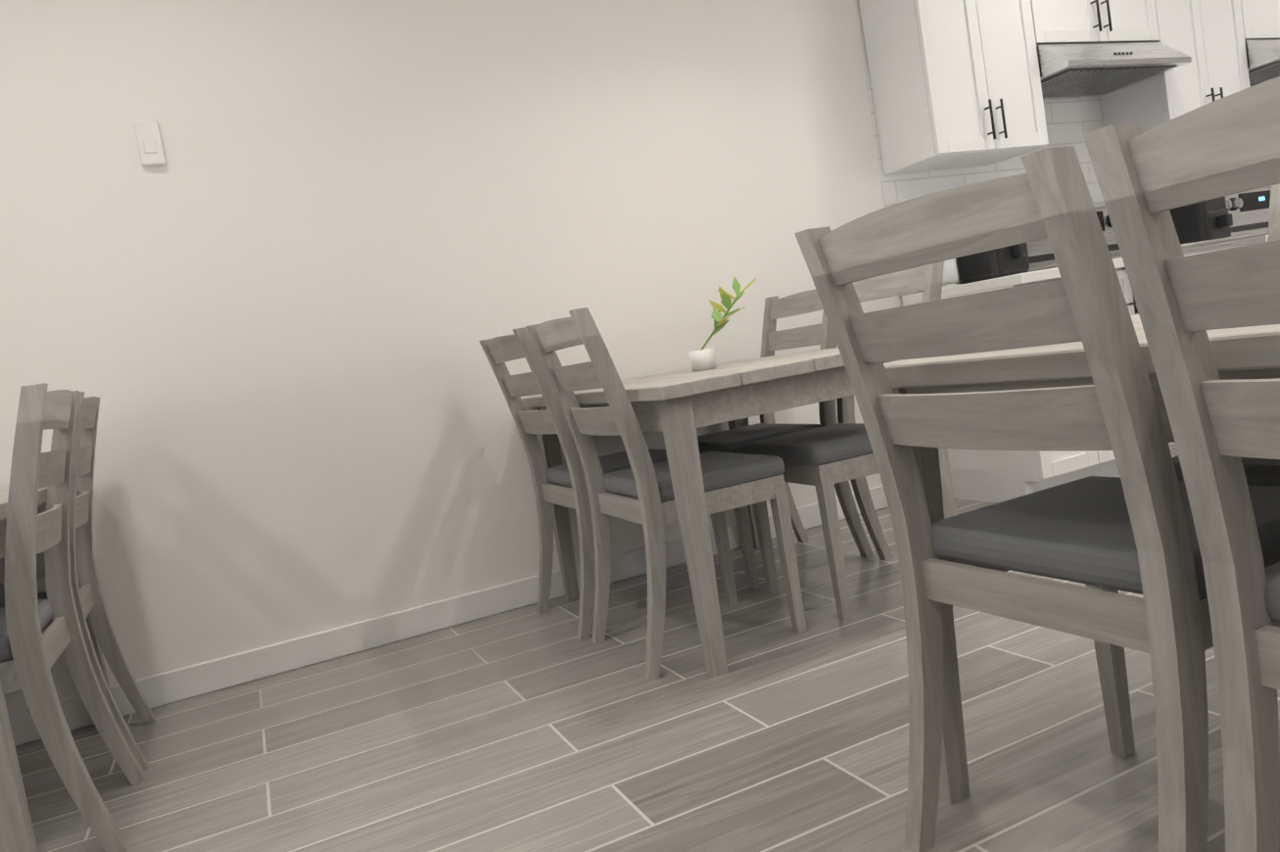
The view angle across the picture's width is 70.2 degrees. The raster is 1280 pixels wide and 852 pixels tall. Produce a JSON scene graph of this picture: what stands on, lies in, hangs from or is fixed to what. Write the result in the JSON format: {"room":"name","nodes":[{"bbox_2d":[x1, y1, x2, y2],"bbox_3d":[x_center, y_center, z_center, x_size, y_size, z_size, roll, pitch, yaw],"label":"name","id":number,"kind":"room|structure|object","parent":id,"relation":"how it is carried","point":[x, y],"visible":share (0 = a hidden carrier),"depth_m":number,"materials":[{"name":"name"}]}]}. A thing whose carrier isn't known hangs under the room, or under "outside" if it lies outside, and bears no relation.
{"room":"dining room","nodes":[
{"label":"dining room","id":0,"kind":"room"},
{"bbox_2d":[0,0,903,712],"bbox_3d":[1.256,-1.119,4.154,11.000,2.820,0.160,-11,5,-23],"label":"wall","id":1,"kind":"structure","parent":0,"point":[296,278],"depth_m":3.10,"materials":[{"name":"white paint"}]},
{"bbox_2d":[133,120,166,166],"bbox_3d":[-1.524,-0.879,2.830,0.070,0.135,0.025,-11,5,-23],"label":"light switch","id":2,"kind":"object","parent":1,"relation":"attached to","point":[149,143],"visible":1,"depth_m":2.82,"materials":[{"name":"white plastic"}]},
{"bbox_2d":[7,485,888,746],"bbox_3d":[-1.083,0.742,3.036,5.230,0.100,0.014,-11,5,-23],"label":"baseboard","id":3,"kind":"structure","parent":1,"relation":"attached to","point":[197,680],"depth_m":3.07,"materials":[{"name":"white paint"}]},
{"bbox_2d":[858,0,1048,175],"bbox_3d":[1.334,-1.657,3.881,0.617,1.030,0.376,-11,5,-23],"label":"upper cabinet","id":4,"kind":"object","parent":1,"relation":"attached to","point":[956,83],"visible":1,"depth_m":3.77,"materials":[{"name":"white paint"}]},
{"bbox_2d":[864,66,1271,296],"bbox_3d":[3.290,-1.511,4.957,4.960,1.000,0.008,-11,5,-23],"label":"tile backsplash","id":5,"kind":"structure","parent":1,"relation":"attached to","point":[1070,121],"depth_m":4.29,"materials":[{"name":"white tile"}]},
{"bbox_2d":[1030,0,1159,45],"bbox_3d":[1.928,-1.996,4.142,0.777,0.600,0.376,-11,5,-23],"label":"upper cabinet","id":6,"kind":"object","parent":1,"relation":"attached to","point":[1066,22],"visible":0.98,"depth_m":4.00,"materials":[{"name":"white paint"}]},
{"bbox_2d":[1036,42,1191,99],"bbox_3d":[2.011,-1.622,4.125,0.772,0.148,0.475,-11,5,-23],"label":"range hood","id":7,"kind":"object","parent":6,"relation":"attached to","point":[1081,71],"visible":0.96,"depth_m":3.99,"materials":[{"name":"silver metal"}]},
{"bbox_2d":[1100,0,1250,132],"bbox_3d":[2.592,-1.911,4.434,0.612,1.030,0.376,-11,5,-23],"label":"upper cabinet","id":8,"kind":"object","parent":1,"relation":"attached to","point":[1208,36],"visible":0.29,"depth_m":4.30,"materials":[{"name":"white paint"}]},
{"bbox_2d":[15,498,1279,851],"bbox_3d":[3.027,0.356,0.546,11.200,0.120,8.280,-11,5,-23],"label":"floor","id":9,"kind":"structure","parent":0,"point":[525,730],"depth_m":2.03,"materials":[{"name":"grey tile"}]},
{"bbox_2d":[0,487,109,851],"bbox_3d":[-1.804,0.608,2.051,0.898,0.750,1.200,-11,5,-23],"label":"table","id":10,"kind":"object","parent":9,"relation":"on","point":[17,833],"visible":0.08,"depth_m":1.71,"materials":[{"name":"grey wood"}]},
{"bbox_2d":[0,382,145,851],"bbox_3d":[-1.431,0.441,1.941,0.546,0.972,0.457,-11,5,-24],"label":"chair","id":11,"kind":"object","parent":9,"relation":"on","point":[38,638],"visible":1,"depth_m":1.83,"materials":[{"name":"grey wood"}]},
{"bbox_2d":[0,391,155,770],"bbox_3d":[-1.641,0.442,2.394,0.546,0.972,0.457,-12,5,-26],"label":"chair","id":12,"kind":"object","parent":9,"relation":"on","point":[88,597],"visible":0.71,"depth_m":2.61,"materials":[{"name":"grey wood"}]},
{"bbox_2d":[478,327,667,640],"bbox_3d":[-0.144,0.139,3.062,0.546,0.972,0.457,-11,5,-23],"label":"chair","id":13,"kind":"object","parent":9,"relation":"on","point":[563,485],"visible":0.69,"depth_m":2.91,"materials":[{"name":"grey wood"}]},
{"bbox_2d":[525,307,805,681],"bbox_3d":[0.070,0.138,2.610,0.546,0.972,0.457,-11,5,-21],"label":"chair","id":14,"kind":"object","parent":9,"relation":"on","point":[640,491],"visible":0.98,"depth_m":2.48,"materials":[{"name":"grey wood"}]},
{"bbox_2d":[521,347,956,677],"bbox_3d":[0.276,0.189,2.965,0.898,0.750,1.200,-11,5,-23],"label":"table","id":15,"kind":"object","parent":9,"relation":"on","point":[678,407],"visible":0.73,"depth_m":2.34,"materials":[{"name":"grey wood"}]},
{"bbox_2d":[688,277,756,371],"bbox_3d":[0.261,-0.330,2.937,0.168,0.276,0.260,-11,5,-23],"label":"plant","id":16,"kind":"object","parent":15,"relation":"on","point":[702,359],"visible":1,"depth_m":2.94,"materials":[{"name":"green plant"}]},
{"bbox_2d":[697,288,874,589],"bbox_3d":[0.451,0.021,3.307,0.546,0.972,0.457,-11,5,-21],"label":"chair","id":17,"kind":"object","parent":9,"relation":"on","point":[734,440],"visible":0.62,"depth_m":3.21,"materials":[{"name":"grey wood"}]},
{"bbox_2d":[742,260,958,618],"bbox_3d":[0.653,0.022,2.844,0.546,0.972,0.457,-11,5,-21],"label":"chair","id":18,"kind":"object","parent":9,"relation":"on","point":[824,459],"visible":0.54,"depth_m":2.69,"materials":[{"name":"grey wood"}]},
{"bbox_2d":[901,257,1135,503],"bbox_3d":[1.642,-0.184,3.855,0.616,0.900,0.681,-11,5,-23],"label":"base cabinet","id":19,"kind":"object","parent":9,"relation":"on","point":[990,476],"visible":0.31,"depth_m":3.64,"materials":[{"name":"white paint"}]},
{"bbox_2d":[942,258,962,287],"bbox_3d":[1.289,-0.749,3.919,0.150,0.315,0.150,-11,5,-23],"label":"paper towel roll","id":20,"kind":"object","parent":19,"relation":"on","point":[950,277],"visible":0.29,"depth_m":3.87,"materials":[{"name":"white paper"}]},
{"bbox_2d":[956,242,1029,284],"bbox_3d":[1.540,-0.785,3.939,0.200,0.300,0.300,-11,5,-23],"label":"air fryer","id":21,"kind":"object","parent":19,"relation":"on","point":[996,263],"visible":0.54,"depth_m":3.87,"materials":[{"name":"grey plastic"}]},
{"bbox_2d":[794,145,1279,851],"bbox_3d":[0.641,0.144,1.290,0.546,0.972,0.457,-11,5,-24],"label":"chair","id":22,"kind":"object","parent":9,"relation":"on","point":[1104,540],"visible":1,"depth_m":1.14,"materials":[{"name":"grey wood"}]},
{"bbox_2d":[852,313,1279,805],"bbox_3d":[1.058,0.195,1.187,0.898,0.750,1.200,-11,5,-23],"label":"table","id":23,"kind":"object","parent":9,"relation":"on","point":[1247,353],"visible":0.35,"depth_m":1.28,"materials":[{"name":"grey wood"}]},
{"bbox_2d":[1026,206,1266,457],"bbox_3d":[2.271,-0.445,4.074,0.776,1.172,0.768,-11,5,-23],"label":"range","id":24,"kind":"object","parent":9,"relation":"on","point":[1040,254],"visible":0.08,"depth_m":4.19,"materials":[{"name":"silver metal"}]},
{"bbox_2d":[1083,76,1279,851],"bbox_3d":[0.844,0.145,0.826,0.546,0.972,0.457,-12,5,-25],"label":"chair","id":25,"kind":"object","parent":9,"relation":"on","point":[1148,180],"visible":1,"depth_m":0.90,"materials":[{"name":"grey wood"}]},
{"bbox_2d":[1172,183,1279,486],"bbox_3d":[1.224,0.028,1.526,0.546,0.972,0.457,-12,5,-26],"label":"chair","id":26,"kind":"object","parent":9,"relation":"on","point":[1261,471],"visible":0.04,"depth_m":1.48,"materials":[{"name":"grey wood"}]},
{"bbox_2d":[1225,186,1271,236],"bbox_3d":[3.522,-0.697,4.624,0.766,1.172,0.768,-11,5,-23],"label":"range","id":27,"kind":"object","parent":9,"relation":"on","point":[1249,210],"visible":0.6,"depth_m":4.82,"materials":[{"name":"silver metal"}]},
{"bbox_3d":[2.900,-0.438,4.408,0.611,0.900,0.681,-11,5,-23],"label":"base cabinet","id":28,"kind":"object","parent":9,"relation":"on","visible":0},
{"bbox_2d":[1169,195,1232,243],"bbox_3d":[2.746,-1.028,4.469,0.200,0.300,0.300,-11,5,-23],"label":"air fryer","id":29,"kind":"object","parent":28,"relation":"on","point":[1208,219],"visible":0.54,"depth_m":4.39,"materials":[{"name":"grey plastic"}]},
{"bbox_2d":[1240,0,1279,40],"bbox_3d":[3.180,-2.248,4.692,0.767,0.600,0.376,-11,5,-23],"label":"upper cabinet","id":30,"kind":"object","parent":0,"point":[1260,20],"visible":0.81,"depth_m":4.48,"materials":[{"name":"white paint"}]},
{"bbox_2d":[1244,39,1279,87],"bbox_3d":[3.263,-1.874,4.675,0.762,0.148,0.475,-11,5,-23],"label":"range hood","id":31,"kind":"object","parent":30,"relation":"attached to","point":[1263,60],"visible":0.27,"depth_m":4.42,"materials":[{"name":"silver metal"}]}
]}

